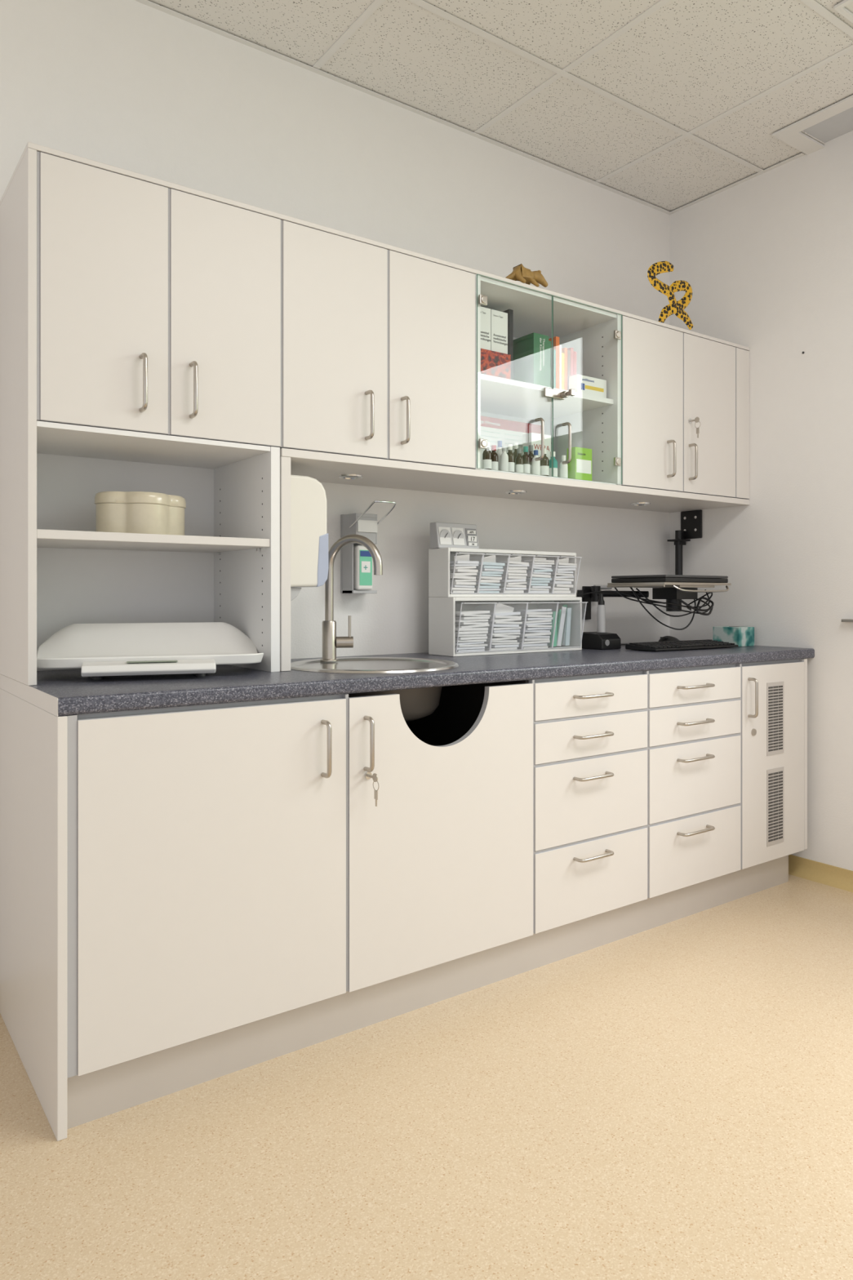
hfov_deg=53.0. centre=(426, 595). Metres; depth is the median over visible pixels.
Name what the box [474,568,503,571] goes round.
packet
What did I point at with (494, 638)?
packet
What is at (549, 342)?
book
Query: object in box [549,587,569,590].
packet
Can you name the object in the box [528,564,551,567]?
packet
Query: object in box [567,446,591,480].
box
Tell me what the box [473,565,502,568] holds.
packet
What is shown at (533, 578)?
packet
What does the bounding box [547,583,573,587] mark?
packet
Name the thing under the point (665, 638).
computer mouse
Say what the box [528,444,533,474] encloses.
medicine bottle
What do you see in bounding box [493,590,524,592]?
packet
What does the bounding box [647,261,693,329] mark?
figurine
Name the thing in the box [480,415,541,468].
box
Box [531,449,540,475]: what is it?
medicine bottle
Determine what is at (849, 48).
trim
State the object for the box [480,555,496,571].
packet
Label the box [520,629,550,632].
packet
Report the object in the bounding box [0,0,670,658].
wall
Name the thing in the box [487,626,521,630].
packet
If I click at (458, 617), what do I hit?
packet
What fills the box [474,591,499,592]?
packet
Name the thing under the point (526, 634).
packet
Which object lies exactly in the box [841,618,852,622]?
wall ledge
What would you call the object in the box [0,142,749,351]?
board
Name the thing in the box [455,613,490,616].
packet
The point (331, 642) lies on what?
faucet
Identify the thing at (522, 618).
packet
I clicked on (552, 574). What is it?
packet
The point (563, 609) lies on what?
packet
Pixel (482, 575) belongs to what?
packet
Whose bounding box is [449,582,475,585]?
packet
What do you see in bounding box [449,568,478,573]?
packet
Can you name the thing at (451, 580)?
packet
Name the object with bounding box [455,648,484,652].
packet
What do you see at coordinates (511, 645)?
packet
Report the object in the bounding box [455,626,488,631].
packet
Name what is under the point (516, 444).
medicine bottle
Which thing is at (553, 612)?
packet
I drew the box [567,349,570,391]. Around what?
book
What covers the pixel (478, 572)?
packet
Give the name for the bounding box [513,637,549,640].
packet
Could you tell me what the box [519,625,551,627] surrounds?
packet
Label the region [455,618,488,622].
packet
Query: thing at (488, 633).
packet
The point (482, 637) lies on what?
packet
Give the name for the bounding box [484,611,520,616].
packet
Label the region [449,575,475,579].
packet
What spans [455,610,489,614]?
packet
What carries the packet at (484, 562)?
on the packet at (477, 566)
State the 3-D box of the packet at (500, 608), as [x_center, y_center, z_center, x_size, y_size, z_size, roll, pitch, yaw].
[0.249,0.061,2.806,0.091,0.079,0.018,0,0,-39]
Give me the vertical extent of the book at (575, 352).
0.160 m
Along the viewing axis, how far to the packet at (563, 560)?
3.00 m
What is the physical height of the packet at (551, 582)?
0.010 m
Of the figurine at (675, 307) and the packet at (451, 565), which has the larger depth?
the figurine at (675, 307)
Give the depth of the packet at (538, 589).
2.95 m
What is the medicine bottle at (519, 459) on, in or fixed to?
in the display cabinet at (572, 419)
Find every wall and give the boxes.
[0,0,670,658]
[670,130,852,871]
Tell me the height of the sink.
0.147 m
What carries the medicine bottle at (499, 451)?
in the display cabinet at (572, 419)
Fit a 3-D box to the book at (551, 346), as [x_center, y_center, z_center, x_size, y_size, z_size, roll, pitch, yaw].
[0.387,-0.750,2.886,0.010,0.160,0.110,0,0,-36]
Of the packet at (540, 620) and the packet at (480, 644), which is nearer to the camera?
the packet at (480, 644)
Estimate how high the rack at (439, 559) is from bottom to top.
0.158 m
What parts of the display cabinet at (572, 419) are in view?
hinge plate, hinge plate, glass door, handle, handle, glass door, hinge plate, hinge plate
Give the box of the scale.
[36,622,263,679]
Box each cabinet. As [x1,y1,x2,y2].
[0,147,281,685]
[0,688,346,1141]
[280,220,475,469]
[346,680,533,991]
[473,274,622,485]
[531,671,648,933]
[621,315,749,499]
[648,663,741,897]
[741,658,807,869]
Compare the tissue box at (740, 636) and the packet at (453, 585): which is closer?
the packet at (453, 585)
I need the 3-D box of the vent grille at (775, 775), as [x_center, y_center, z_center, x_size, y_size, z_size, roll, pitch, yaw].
[1.215,0.732,2.975,0.102,0.263,0.003,0,0,-36]
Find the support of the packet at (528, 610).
on the packet at (533, 612)
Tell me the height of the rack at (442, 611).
0.188 m
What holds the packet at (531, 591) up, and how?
in the rack at (439, 559)
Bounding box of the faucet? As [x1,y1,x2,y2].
[320,533,382,661]
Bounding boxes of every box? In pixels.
[480,306,490,350]
[480,348,511,379]
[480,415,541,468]
[490,309,507,354]
[522,432,551,459]
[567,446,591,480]
[568,373,606,398]
[713,626,754,646]
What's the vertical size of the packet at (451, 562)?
0.010 m
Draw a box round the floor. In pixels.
[0,874,852,1279]
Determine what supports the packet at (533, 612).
on the packet at (522, 615)
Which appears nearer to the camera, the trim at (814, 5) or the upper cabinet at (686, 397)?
the trim at (814, 5)
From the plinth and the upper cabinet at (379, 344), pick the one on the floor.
the plinth
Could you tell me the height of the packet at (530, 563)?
0.008 m
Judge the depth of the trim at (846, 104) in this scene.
2.88 m
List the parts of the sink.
bowl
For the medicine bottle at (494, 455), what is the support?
in the display cabinet at (572, 419)
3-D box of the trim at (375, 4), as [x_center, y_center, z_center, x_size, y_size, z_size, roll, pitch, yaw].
[1.035,-1.631,0.719,0.022,0.002,4.763,0,0,-36]
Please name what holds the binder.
on the display cabinet at (572, 419)
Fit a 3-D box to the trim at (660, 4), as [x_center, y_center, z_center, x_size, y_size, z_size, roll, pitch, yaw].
[1.553,-1.631,1.089,0.022,0.002,4.763,0,0,-36]
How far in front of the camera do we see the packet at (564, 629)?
3.04 m
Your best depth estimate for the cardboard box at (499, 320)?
2.72 m
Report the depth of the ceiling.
2.65 m
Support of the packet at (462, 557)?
in the rack at (439, 559)
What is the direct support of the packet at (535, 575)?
on the packet at (533, 578)
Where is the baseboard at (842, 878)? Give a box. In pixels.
[788,854,852,892]
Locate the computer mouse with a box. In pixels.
[621,635,679,644]
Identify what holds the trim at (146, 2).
attached to the wall at (133, 86)
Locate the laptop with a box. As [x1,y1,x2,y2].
[611,574,728,582]
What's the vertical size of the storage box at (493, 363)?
0.102 m
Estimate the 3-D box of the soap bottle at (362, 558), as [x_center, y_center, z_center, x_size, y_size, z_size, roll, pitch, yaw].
[-0.209,-0.088,2.690,0.058,0.140,0.073,0,0,-36]
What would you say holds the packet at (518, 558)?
in the rack at (439, 559)
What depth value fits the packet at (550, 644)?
2.98 m
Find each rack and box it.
[428,547,582,596]
[428,596,587,657]
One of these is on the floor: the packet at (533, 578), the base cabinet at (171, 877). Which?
the base cabinet at (171, 877)
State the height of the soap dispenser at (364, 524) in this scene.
0.277 m
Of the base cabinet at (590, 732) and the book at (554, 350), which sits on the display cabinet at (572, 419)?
the book at (554, 350)
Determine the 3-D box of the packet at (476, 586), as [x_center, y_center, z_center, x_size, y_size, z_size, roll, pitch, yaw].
[0.192,-0.029,2.838,0.086,0.010,0.055,0,0,-36]
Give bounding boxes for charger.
[582,594,621,649]
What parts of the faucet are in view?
lever, spout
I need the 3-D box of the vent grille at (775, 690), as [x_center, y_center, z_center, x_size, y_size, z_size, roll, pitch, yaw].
[1.215,0.426,2.975,0.102,0.251,0.003,0,0,-36]
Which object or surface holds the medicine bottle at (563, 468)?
in the display cabinet at (572, 419)
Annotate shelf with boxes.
[480,373,613,421]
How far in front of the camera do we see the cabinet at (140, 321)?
2.04 m
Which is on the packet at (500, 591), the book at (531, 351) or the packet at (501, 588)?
the packet at (501, 588)
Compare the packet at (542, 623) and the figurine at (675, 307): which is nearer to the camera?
the packet at (542, 623)
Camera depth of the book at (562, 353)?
2.87 m
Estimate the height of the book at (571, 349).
0.170 m
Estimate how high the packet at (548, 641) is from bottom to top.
0.010 m
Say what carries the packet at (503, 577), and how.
on the packet at (514, 580)
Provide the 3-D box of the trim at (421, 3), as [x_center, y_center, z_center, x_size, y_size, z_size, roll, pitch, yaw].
[-0.805,-1.629,1.785,5.170,0.001,0.022,0,0,-36]
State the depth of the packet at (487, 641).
2.81 m
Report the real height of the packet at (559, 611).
0.129 m
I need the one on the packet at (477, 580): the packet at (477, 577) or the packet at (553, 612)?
the packet at (477, 577)
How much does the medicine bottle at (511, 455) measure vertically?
0.100 m
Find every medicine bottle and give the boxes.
[482,441,491,469]
[491,444,497,470]
[496,440,502,470]
[500,445,508,471]
[506,444,514,471]
[513,442,518,471]
[515,448,523,473]
[522,446,529,473]
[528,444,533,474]
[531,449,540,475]
[540,448,549,475]
[549,451,557,476]
[559,455,568,478]
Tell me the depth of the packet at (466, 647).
2.74 m
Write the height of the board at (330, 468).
0.568 m
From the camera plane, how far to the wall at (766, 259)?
3.18 m
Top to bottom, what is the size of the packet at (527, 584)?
0.010 m
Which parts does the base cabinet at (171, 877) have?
panel, door, handle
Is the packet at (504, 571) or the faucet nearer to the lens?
the faucet
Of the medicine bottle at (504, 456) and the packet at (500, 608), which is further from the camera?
the packet at (500, 608)
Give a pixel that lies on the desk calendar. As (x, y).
(442, 535)
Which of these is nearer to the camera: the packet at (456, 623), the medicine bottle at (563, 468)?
the packet at (456, 623)
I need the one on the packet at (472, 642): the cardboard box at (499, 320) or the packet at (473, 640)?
the packet at (473, 640)
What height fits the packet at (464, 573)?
0.014 m
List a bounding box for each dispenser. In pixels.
[290,475,328,601]
[340,500,396,593]
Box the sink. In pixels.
[290,657,458,721]
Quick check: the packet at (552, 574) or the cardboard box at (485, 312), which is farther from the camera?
the packet at (552, 574)
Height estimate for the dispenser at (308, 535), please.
0.343 m
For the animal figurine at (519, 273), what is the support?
on the board at (38, 148)
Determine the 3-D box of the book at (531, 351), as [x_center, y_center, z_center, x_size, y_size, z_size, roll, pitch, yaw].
[0.345,-0.764,2.848,0.067,0.188,0.111,0,0,-36]
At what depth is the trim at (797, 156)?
3.36 m
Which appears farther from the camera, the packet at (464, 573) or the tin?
the packet at (464, 573)
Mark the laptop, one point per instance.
(649, 578)
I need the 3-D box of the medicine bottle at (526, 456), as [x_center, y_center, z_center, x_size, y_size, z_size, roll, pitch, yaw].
[0.321,-0.432,2.764,0.028,0.100,0.028,0,0,-36]
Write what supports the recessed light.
in the ceiling
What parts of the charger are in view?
handle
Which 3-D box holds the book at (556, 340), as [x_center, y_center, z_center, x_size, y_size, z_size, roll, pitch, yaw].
[0.406,-0.768,2.900,0.016,0.195,0.110,0,0,-36]
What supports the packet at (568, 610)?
in the rack at (442, 611)
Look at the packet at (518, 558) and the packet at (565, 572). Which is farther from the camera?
the packet at (565, 572)
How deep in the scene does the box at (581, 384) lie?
2.88 m
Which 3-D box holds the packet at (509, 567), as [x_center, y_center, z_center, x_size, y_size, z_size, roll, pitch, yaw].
[0.291,-0.093,2.892,0.090,0.012,0.058,0,0,-36]
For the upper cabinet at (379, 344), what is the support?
attached to the wall at (133, 86)
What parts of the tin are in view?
lid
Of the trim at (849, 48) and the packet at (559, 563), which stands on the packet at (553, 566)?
the packet at (559, 563)
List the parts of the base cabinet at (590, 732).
drawer, drawer, drawer, drawer, handle, handle, handle, handle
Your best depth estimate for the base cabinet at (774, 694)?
2.97 m
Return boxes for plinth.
[66,855,788,1128]
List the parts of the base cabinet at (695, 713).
drawer, drawer, drawer, drawer, handle, handle, handle, handle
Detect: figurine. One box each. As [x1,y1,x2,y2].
[505,263,547,287]
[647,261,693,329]
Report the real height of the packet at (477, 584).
0.011 m
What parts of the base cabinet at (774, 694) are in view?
handle, panel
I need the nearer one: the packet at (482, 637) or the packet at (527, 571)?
the packet at (482, 637)
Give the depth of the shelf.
2.91 m
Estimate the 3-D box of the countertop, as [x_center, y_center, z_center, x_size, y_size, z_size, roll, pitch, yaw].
[0.172,0.210,2.629,2.597,0.035,0.650,0,0,-36]
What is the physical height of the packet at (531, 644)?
0.010 m
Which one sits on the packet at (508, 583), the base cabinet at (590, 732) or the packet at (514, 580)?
the packet at (514, 580)
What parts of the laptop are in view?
screen lid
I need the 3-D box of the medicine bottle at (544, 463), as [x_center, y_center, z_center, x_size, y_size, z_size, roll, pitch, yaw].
[0.385,-0.432,2.803,0.034,0.100,0.034,0,0,-36]
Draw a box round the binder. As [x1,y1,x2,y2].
[503,309,513,379]
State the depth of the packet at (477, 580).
2.81 m
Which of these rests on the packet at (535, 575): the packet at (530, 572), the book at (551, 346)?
the packet at (530, 572)
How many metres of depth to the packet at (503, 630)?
2.81 m
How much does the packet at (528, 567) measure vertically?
0.011 m
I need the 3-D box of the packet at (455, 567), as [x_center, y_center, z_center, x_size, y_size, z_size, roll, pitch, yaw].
[0.111,-0.090,2.762,0.085,0.011,0.056,0,0,-36]
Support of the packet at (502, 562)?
on the packet at (509, 565)
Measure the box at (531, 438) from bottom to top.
0.166 m
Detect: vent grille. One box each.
[766,681,784,755]
[766,766,784,846]
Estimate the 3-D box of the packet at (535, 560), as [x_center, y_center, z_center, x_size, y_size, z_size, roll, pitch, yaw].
[0.389,-0.120,2.951,0.092,0.008,0.056,0,0,-36]
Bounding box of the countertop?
[0,641,814,716]
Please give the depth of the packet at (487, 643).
2.82 m
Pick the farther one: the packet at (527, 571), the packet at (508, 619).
the packet at (527, 571)
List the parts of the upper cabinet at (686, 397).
door, handle, handle, door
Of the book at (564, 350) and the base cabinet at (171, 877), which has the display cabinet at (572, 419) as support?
the book at (564, 350)
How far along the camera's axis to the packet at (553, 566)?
3.00 m
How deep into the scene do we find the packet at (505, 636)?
2.81 m
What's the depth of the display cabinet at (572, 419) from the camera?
2.92 m
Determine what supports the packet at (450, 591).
in the rack at (439, 559)
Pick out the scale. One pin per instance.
(114, 649)
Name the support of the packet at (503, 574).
on the packet at (503, 577)
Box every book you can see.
[513,332,548,386]
[548,336,559,388]
[548,340,551,386]
[551,346,551,387]
[553,349,555,388]
[559,344,561,389]
[561,347,567,390]
[561,352,564,390]
[567,347,573,376]
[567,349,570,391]
[573,351,577,375]
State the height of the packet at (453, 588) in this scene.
0.010 m
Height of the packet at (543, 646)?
0.006 m
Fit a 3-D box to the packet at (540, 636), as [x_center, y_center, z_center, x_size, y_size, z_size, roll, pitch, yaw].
[0.365,0.140,2.925,0.106,0.009,0.058,0,0,-36]
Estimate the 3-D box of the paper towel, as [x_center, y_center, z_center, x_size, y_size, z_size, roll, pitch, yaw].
[-0.433,0.003,2.353,0.052,0.050,0.290,0,0,-36]
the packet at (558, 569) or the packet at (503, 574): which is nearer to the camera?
the packet at (503, 574)
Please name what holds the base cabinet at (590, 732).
on the floor
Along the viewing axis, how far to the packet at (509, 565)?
2.86 m
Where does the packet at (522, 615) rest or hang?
on the packet at (522, 618)
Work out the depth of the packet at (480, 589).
2.81 m
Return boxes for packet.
[449,560,479,564]
[449,564,478,566]
[449,566,476,568]
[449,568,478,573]
[449,572,477,576]
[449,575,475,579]
[449,579,476,582]
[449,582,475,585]
[449,584,475,587]
[449,587,475,591]
[449,591,474,592]
[453,554,469,572]
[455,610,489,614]
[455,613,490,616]
[455,616,489,619]
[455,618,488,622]
[455,622,488,624]
[455,623,489,628]
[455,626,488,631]
[455,630,488,634]
[455,633,486,636]
[455,635,487,639]
[455,639,486,642]
[455,641,484,644]
[455,643,487,647]
[455,646,484,649]
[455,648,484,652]
[469,579,499,582]
[469,588,500,591]
[471,573,502,577]
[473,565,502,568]
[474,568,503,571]
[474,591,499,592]
[475,576,502,579]
[475,582,500,586]
[475,585,499,588]
[477,571,502,574]
[478,561,505,565]
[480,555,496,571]
[481,642,519,644]
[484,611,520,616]
[484,632,520,635]
[484,644,519,648]
[484,647,517,650]
[485,617,520,622]
[485,640,517,642]
[486,623,519,626]
[486,635,519,637]
[486,636,516,640]
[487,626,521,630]
[488,621,522,624]
[488,629,519,632]
[489,615,521,618]
[490,604,514,624]
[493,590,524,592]
[497,560,528,564]
[497,573,527,576]
[497,576,526,579]
[497,582,527,584]
[499,578,525,582]
[499,584,526,587]
[499,587,526,590]
[502,564,528,566]
[502,566,527,569]
[502,569,526,573]
[506,555,521,564]
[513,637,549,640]
[514,619,551,623]
[514,631,551,636]
[515,622,551,625]
[516,608,551,612]
[516,626,551,630]
[517,614,551,617]
[517,640,550,644]
[517,643,546,646]
[517,645,548,648]
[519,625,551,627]
[520,582,547,586]
[520,611,552,614]
[520,617,553,620]
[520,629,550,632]
[520,635,550,638]
[523,590,549,593]
[524,559,554,562]
[524,580,550,582]
[525,577,551,580]
[526,569,552,572]
[526,571,551,574]
[526,573,551,577]
[526,586,551,588]
[526,588,549,591]
[527,566,551,569]
[528,562,554,564]
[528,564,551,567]
[530,557,546,571]
[542,590,570,593]
[544,581,571,584]
[546,571,573,573]
[547,565,576,568]
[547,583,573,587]
[549,573,573,576]
[549,577,573,581]
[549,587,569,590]
[549,614,552,646]
[551,562,577,565]
[551,568,575,571]
[551,575,573,577]
[551,611,557,646]
[555,557,568,571]
[556,606,566,646]
[556,609,561,639]
[561,612,566,644]
[564,608,571,645]
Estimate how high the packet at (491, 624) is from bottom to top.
0.012 m
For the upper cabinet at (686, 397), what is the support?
attached to the wall at (133, 86)
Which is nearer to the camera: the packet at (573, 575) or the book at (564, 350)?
the book at (564, 350)
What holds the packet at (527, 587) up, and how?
on the packet at (538, 589)
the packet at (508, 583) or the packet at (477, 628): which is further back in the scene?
the packet at (508, 583)
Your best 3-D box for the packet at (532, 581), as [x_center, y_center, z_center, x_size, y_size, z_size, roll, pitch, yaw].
[0.377,-0.049,2.963,0.090,0.008,0.058,0,0,-36]
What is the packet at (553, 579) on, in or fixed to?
on the packet at (551, 582)
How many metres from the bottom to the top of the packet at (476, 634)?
0.008 m
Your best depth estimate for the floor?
1.60 m
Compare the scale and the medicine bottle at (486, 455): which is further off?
the medicine bottle at (486, 455)
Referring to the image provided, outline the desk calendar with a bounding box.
[430,522,479,548]
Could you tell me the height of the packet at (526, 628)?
0.008 m
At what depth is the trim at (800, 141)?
3.05 m
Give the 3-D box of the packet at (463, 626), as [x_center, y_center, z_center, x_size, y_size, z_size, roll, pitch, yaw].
[0.142,0.097,2.754,0.115,0.012,0.058,0,0,-36]
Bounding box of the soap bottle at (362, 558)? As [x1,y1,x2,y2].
[353,545,372,590]
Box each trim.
[133,0,673,214]
[312,0,385,69]
[408,0,763,172]
[473,0,671,133]
[595,44,852,182]
[670,152,804,213]
[772,125,824,155]
[789,94,852,132]
[800,0,852,38]
[803,106,852,142]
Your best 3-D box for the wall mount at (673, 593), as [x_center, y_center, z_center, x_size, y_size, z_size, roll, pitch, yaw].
[0.930,-0.114,3.283,0.606,0.479,0.471,0,0,-36]
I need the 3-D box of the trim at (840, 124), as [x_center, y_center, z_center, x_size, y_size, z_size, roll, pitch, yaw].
[1.596,-1.641,2.727,0.170,0.008,0.775,0,0,-36]
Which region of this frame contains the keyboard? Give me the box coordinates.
[625,639,738,651]
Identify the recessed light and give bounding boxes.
[834,0,852,22]
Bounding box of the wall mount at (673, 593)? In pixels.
[577,510,731,630]
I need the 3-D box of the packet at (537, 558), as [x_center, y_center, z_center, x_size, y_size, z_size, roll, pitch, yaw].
[0.385,-0.104,2.936,0.060,0.052,0.015,0,0,-36]
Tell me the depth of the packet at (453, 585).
2.76 m
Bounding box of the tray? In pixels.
[607,582,731,592]
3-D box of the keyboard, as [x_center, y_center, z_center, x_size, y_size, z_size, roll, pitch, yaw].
[0.934,0.179,3.110,0.450,0.025,0.140,0,0,-34]
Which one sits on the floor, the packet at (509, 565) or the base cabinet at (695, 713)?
the base cabinet at (695, 713)
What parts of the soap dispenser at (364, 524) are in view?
lever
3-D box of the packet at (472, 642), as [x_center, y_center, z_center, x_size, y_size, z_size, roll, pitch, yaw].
[0.126,0.152,2.758,0.110,0.009,0.056,0,0,-36]
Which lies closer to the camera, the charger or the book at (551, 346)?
the book at (551, 346)
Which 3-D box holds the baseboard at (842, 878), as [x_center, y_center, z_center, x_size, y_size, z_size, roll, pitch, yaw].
[2.407,0.997,1.701,0.045,0.060,4.763,0,0,-36]
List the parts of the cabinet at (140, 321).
panel, door, panel, handle, shelf, handle, door, panel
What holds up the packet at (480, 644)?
on the packet at (466, 647)
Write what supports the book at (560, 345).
on the display cabinet at (572, 419)
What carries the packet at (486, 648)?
in the rack at (442, 611)
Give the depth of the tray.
3.10 m
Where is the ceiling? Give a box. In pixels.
[147,0,852,211]
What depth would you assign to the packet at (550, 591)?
3.01 m
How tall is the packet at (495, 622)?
0.012 m
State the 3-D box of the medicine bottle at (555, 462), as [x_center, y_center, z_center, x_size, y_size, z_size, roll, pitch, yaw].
[0.418,-0.430,2.833,0.032,0.095,0.032,0,0,-36]
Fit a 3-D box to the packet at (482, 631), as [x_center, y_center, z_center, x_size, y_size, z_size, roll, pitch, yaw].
[0.135,0.117,2.753,0.123,0.010,0.057,0,0,-36]
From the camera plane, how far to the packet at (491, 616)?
2.80 m
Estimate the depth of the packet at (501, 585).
2.88 m
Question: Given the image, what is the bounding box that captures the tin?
[94,491,186,535]
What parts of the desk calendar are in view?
panel, panel, panel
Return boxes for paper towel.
[290,587,301,601]
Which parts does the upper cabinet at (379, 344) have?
door, handle, handle, door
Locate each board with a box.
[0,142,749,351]
[280,448,749,671]
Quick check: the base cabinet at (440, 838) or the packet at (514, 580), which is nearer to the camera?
the base cabinet at (440, 838)
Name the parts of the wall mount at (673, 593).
wall plate, arm, arm, wall plate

